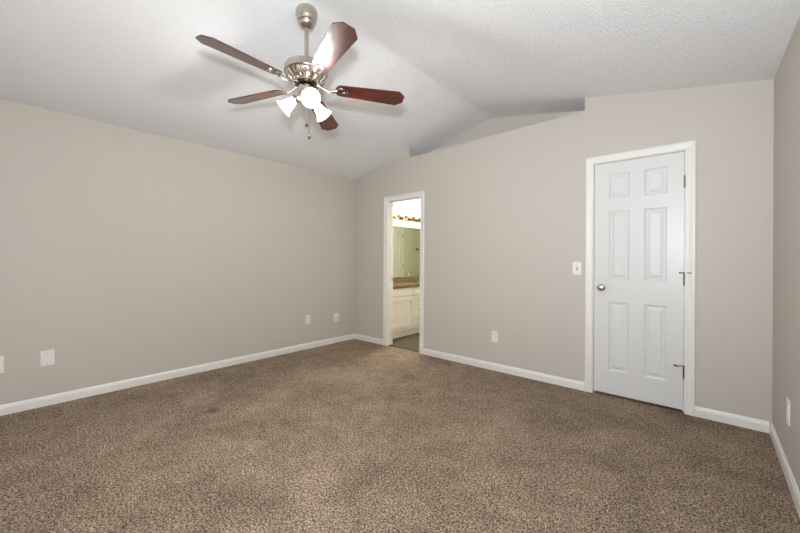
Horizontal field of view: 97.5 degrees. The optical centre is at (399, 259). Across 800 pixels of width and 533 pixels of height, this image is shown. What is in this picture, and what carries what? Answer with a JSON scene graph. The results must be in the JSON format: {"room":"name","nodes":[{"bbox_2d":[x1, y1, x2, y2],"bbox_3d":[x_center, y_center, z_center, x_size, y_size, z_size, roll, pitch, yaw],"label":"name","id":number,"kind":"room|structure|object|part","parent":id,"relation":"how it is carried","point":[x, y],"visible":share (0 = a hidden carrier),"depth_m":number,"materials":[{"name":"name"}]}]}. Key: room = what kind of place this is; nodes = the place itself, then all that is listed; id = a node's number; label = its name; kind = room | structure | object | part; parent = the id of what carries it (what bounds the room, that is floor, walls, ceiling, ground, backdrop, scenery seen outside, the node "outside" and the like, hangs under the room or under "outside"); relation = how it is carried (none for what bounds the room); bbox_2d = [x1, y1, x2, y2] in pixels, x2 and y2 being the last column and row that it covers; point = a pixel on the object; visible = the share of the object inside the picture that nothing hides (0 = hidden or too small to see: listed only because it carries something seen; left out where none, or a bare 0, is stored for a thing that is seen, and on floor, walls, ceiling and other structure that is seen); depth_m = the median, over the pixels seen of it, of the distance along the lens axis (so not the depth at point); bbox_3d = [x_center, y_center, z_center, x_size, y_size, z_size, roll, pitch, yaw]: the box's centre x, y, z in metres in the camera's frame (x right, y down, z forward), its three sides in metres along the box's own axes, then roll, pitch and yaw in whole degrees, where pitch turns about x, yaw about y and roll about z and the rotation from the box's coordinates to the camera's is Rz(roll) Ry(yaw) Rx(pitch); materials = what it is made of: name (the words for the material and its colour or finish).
{"room":"empty bedroom","nodes":[
{"label":"empty bedroom","id":0,"kind":"room"},
{"bbox_2d":[0,99,419,404],"bbox_3d":[-0.701,-0.034,5.367,0.110,2.440,9.260,0,0,41],"label":"wall","id":1,"kind":"structure","parent":0,"point":[126,253],"depth_m":3.36,"materials":[{"name":"paint"}]},
{"bbox_2d":[0,356,3,372],"bbox_3d":[-3.032,0.789,2.629,0.009,0.130,0.085,0,0,41],"label":"wall outlet","id":2,"kind":"object","parent":1,"relation":"attached to","point":[1,357],"visible":1,"depth_m":2.65,"materials":[{"name":"white plastic"}]},
{"bbox_2d":[40,349,54,365],"bbox_3d":[-2.850,0.790,2.837,0.008,0.122,0.082,0,0,41],"label":"blank wall plate","id":3,"kind":"object","parent":1,"relation":"attached to","point":[47,357],"visible":1,"depth_m":2.83,"materials":[{"name":"white plastic"}]},
{"bbox_2d":[0,333,354,415],"bbox_3d":[-2.162,1.140,3.618,0.014,0.078,4.490,0,0,41],"label":"baseboard","id":4,"kind":"structure","parent":1,"relation":"attached to","point":[19,406],"depth_m":3.34,"materials":[{"name":"white paint"}]},
{"bbox_2d":[305,315,309,323],"bbox_3d":[-1.229,0.794,4.681,0.009,0.115,0.070,0,0,41],"label":"wall outlet","id":5,"kind":"object","parent":1,"relation":"attached to","point":[307,317],"visible":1,"depth_m":4.67,"materials":[{"name":"white plastic"}]},
{"bbox_2d":[334,313,338,321],"bbox_3d":[-0.904,0.825,5.030,0.036,0.115,0.085,0,0,41],"label":"phone jack","id":6,"kind":"object","parent":1,"relation":"attached to","point":[336,316],"visible":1,"depth_m":5.02,"materials":[{"name":"white plastic"}]},
{"bbox_2d":[393,276,418,282],"bbox_3d":[0.039,0.343,6.107,0.020,0.095,1.870,0,0,41],"label":"backsplash","id":7,"kind":"structure","parent":1,"relation":"attached to","point":[413,278],"depth_m":6.14,"materials":[{"name":"stone"}]},
{"bbox_2d":[393,207,419,221],"bbox_3d":[0.163,-0.779,6.150,0.148,0.166,1.120,0,0,41],"label":"vanity light","id":8,"kind":"object","parent":1,"relation":"attached to","point":[399,210],"visible":0.59,"depth_m":6.06,"materials":[{"name":"white glass"}]},
{"bbox_2d":[393,225,419,276],"bbox_3d":[0.035,-0.145,6.113,0.006,0.879,1.830,0,0,41],"label":"wall mirror","id":9,"kind":"object","parent":1,"relation":"attached to","point":[406,240],"visible":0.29,"depth_m":6.20,"materials":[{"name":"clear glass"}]},
{"bbox_2d":[0,332,799,532],"bbox_3d":[1.002,1.245,3.933,4.571,0.100,9.360,0,0,41],"label":"floor","id":10,"kind":"structure","parent":0,"point":[353,435],"depth_m":2.11,"materials":[{"name":"carpet"}]},
{"bbox_2d":[389,344,418,351],"bbox_3d":[0.070,1.187,4.715,0.568,0.009,0.045,0,0,41],"label":"threshold","id":11,"kind":"object","parent":10,"relation":"on","point":[391,344],"visible":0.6,"depth_m":4.71,"materials":[{"name":"metal"}]},
{"bbox_2d":[393,287,419,338],"bbox_3d":[0.233,0.809,5.934,0.544,0.765,1.870,0,0,41],"label":"vanity cabinet","id":12,"kind":"object","parent":10,"relation":"on","point":[406,301],"visible":0.33,"depth_m":5.44,"materials":[{"name":"beige paint"}]},
{"bbox_3d":[0.003,0.495,5.321,0.020,0.110,0.522,0,0,41],"label":"drawer","id":13,"kind":"part","parent":12,"relation":"part of","materials":[{"name":"beige paint"}]},
{"bbox_3d":[0.001,0.800,5.321,0.020,0.450,0.522,0,0,41],"label":"door","id":14,"kind":"part","parent":12,"relation":"part of","materials":[{"name":"beige paint"}]},
{"bbox_2d":[393,276,419,288],"bbox_3d":[0.230,0.420,5.939,0.530,0.248,1.870,0,0,41],"label":"countertop","id":15,"kind":"structure","parent":12,"relation":"on","point":[398,282],"depth_m":5.96,"materials":[{"name":"brown stone"}]},
{"bbox_3d":[0.315,0.957,5.679,0.020,0.140,0.325,0,0,41],"label":"drawer","id":16,"kind":"part","parent":12,"relation":"part of","materials":[{"name":"beige paint"}]},
{"bbox_3d":[0.316,0.802,5.679,0.020,0.130,0.325,0,0,41],"label":"drawer","id":17,"kind":"part","parent":12,"relation":"part of","materials":[{"name":"beige paint"}]},
{"bbox_3d":[0.316,0.647,5.679,0.020,0.140,0.325,0,0,41],"label":"drawer","id":18,"kind":"part","parent":12,"relation":"part of","materials":[{"name":"beige paint"}]},
{"bbox_3d":[0.317,0.497,5.679,0.020,0.110,0.325,0,0,41],"label":"drawer","id":19,"kind":"part","parent":12,"relation":"part of","materials":[{"name":"beige paint"}]},
{"bbox_2d":[0,0,799,179],"bbox_3d":[-0.416,-1.504,2.303,4.571,0.642,5.020,0,0,41],"label":"ceiling","id":20,"kind":"structure","parent":0,"point":[457,66],"depth_m":2.56,"materials":[{"name":"white paint"}]},
{"bbox_2d":[195,3,403,138],"bbox_3d":[-0.655,-1.262,2.336,1.314,0.898,1.269,0,0,41],"label":"ceiling fan","id":21,"kind":"object","parent":20,"relation":"hanging from","point":[307,74],"visible":1,"depth_m":2.30,"materials":[{"name":"silver metal"}]},
{"bbox_3d":[-0.915,-1.182,2.044,0.145,0.037,0.487,0,0,39],"label":"blade","id":22,"kind":"part","parent":21,"relation":"part of","materials":[{"name":"brown wood"}]},
{"bbox_3d":[-1.039,-1.177,2.541,0.477,0.037,0.145,0,0,21],"label":"blade","id":23,"kind":"part","parent":21,"relation":"part of","materials":[{"name":"brown wood"}]},
{"bbox_3d":[-0.780,-1.048,2.392,0.131,0.129,0.123,0,0,41],"label":"lamp shade","id":24,"kind":"part","parent":21,"relation":"part of","materials":[{"name":"white glass"}]},
{"bbox_3d":[-0.701,-1.096,2.390,0.069,0.055,0.057,0,0,5],"label":"lamp arm","id":25,"kind":"part","parent":21,"relation":"part of","materials":[{"name":"silver metal"}]},
{"bbox_3d":[-0.588,-1.061,2.272,0.076,0.069,0.057,0,0,41],"label":"bulb","id":26,"kind":"part","parent":21,"relation":"part of","materials":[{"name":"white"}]},
{"bbox_3d":[-0.588,-1.047,2.254,0.133,0.129,0.115,0,0,41],"label":"lamp shade","id":27,"kind":"part","parent":21,"relation":"part of","materials":[{"name":"white glass"}]},
{"bbox_3d":[-0.564,-1.046,2.495,0.121,0.129,0.133,0,0,41],"label":"lamp shade","id":28,"kind":"part","parent":21,"relation":"part of","materials":[{"name":"white glass"}]},
{"bbox_3d":[-0.612,-1.157,2.830,0.145,0.037,0.494,0,-3,3],"label":"blade","id":29,"kind":"part","parent":21,"relation":"part of","materials":[{"name":"brown wood"}]},
{"bbox_3d":[-0.395,-1.195,2.009,0.145,0.037,0.494,0,-2,-33],"label":"blade","id":30,"kind":"part","parent":21,"relation":"part of","materials":[{"name":"brown wood"}]},
{"bbox_3d":[-0.212,-1.174,2.497,0.487,0.037,0.145,1,0,-15],"label":"blade","id":31,"kind":"part","parent":21,"relation":"part of","materials":[{"name":"brown wood"}]},
{"bbox_2d":[355,79,773,424],"bbox_3d":[1.095,-0.269,4.031,4.351,2.930,0.420,0,0,41],"label":"wall","id":32,"kind":"structure","parent":0,"point":[505,198],"depth_m":3.37,"materials":[{"name":"paint"}]},
{"bbox_2d":[355,333,382,344],"bbox_3d":[-0.456,1.149,5.098,0.595,0.078,0.014,0,0,41],"label":"baseboard","id":33,"kind":"structure","parent":32,"relation":"attached to","point":[357,336],"depth_m":5.08,"materials":[{"name":"white paint"}]},
{"bbox_2d":[383,191,424,353],"bbox_3d":[0.077,0.158,4.716,0.702,2.065,0.144,0,0,41],"label":"door frame","id":34,"kind":"structure","parent":32,"relation":"attached to","point":[388,201],"depth_m":4.87,"materials":[{"name":"white paint"}]},
{"bbox_2d":[492,331,497,341],"bbox_3d":[1.026,0.828,3.801,0.070,0.115,0.009,0,0,41],"label":"wall outlet","id":35,"kind":"object","parent":32,"relation":"attached to","point":[494,333],"visible":1,"depth_m":3.80,"materials":[{"name":"white plastic"}]},
{"bbox_2d":[423,348,584,390],"bbox_3d":[0.993,1.156,3.825,1.858,0.078,0.014,0,0,41],"label":"baseboard","id":36,"kind":"structure","parent":32,"relation":"attached to","point":[556,380],"depth_m":3.67,"materials":[{"name":"white paint"}]},
{"bbox_2d":[573,262,580,274],"bbox_3d":[1.642,0.077,3.259,0.075,0.118,0.016,0,0,41],"label":"light switch","id":37,"kind":"object","parent":32,"relation":"attached to","point":[576,265],"visible":1,"depth_m":3.26,"materials":[{"name":"white plastic"}]},
{"bbox_2d":[585,140,695,415],"bbox_3d":[2.027,0.137,3.004,0.770,2.127,0.144,0,0,41],"label":"door frame","id":38,"kind":"structure","parent":32,"relation":"attached to","point":[689,147],"depth_m":2.75,"materials":[{"name":"white paint"}]},
{"bbox_2d":[594,151,690,409],"bbox_3d":[2.001,0.161,2.941,0.679,2.035,0.101,0,0,41],"label":"door","id":39,"kind":"structure","parent":32,"relation":"in","point":[639,274],"depth_m":2.95,"materials":[{"name":"white paint"}]},
{"bbox_3d":[1.779,0.244,3.112,0.064,0.064,0.066,0,0,41],"label":"knob","id":40,"kind":"part","parent":39,"relation":"part of","materials":[{"name":"silver metal"}]},
{"bbox_2d":[695,406,768,432],"bbox_3d":[2.419,1.164,2.572,0.397,0.078,0.014,0,0,41],"label":"baseboard","id":41,"kind":"structure","parent":32,"relation":"attached to","point":[710,414],"depth_m":2.56,"materials":[{"name":"white paint"}]},
{"bbox_2d":[772,17,799,490],"bbox_3d":[1.149,-0.038,0.714,0.110,2.468,4.710,0,0,41],"label":"wall","id":42,"kind":"structure","parent":0,"point":[786,161],"depth_m":1.99,"materials":[{"name":"paint"}]},
{"bbox_2d":[769,422,799,517],"bbox_3d":[1.097,1.157,0.755,0.014,0.078,4.490,0,0,41],"label":"baseboard","id":43,"kind":"structure","parent":42,"relation":"attached to","point":[794,490],"depth_m":1.93,"materials":[{"name":"white paint"}]},
{"bbox_2d":[786,397,789,425],"bbox_3d":[2.140,0.836,1.937,0.009,0.135,0.075,0,0,41],"label":"wall outlet","id":44,"kind":"object","parent":42,"relation":"attached to","point":[787,399],"visible":1,"depth_m":1.93,"materials":[{"name":"white plastic"}]}
]}

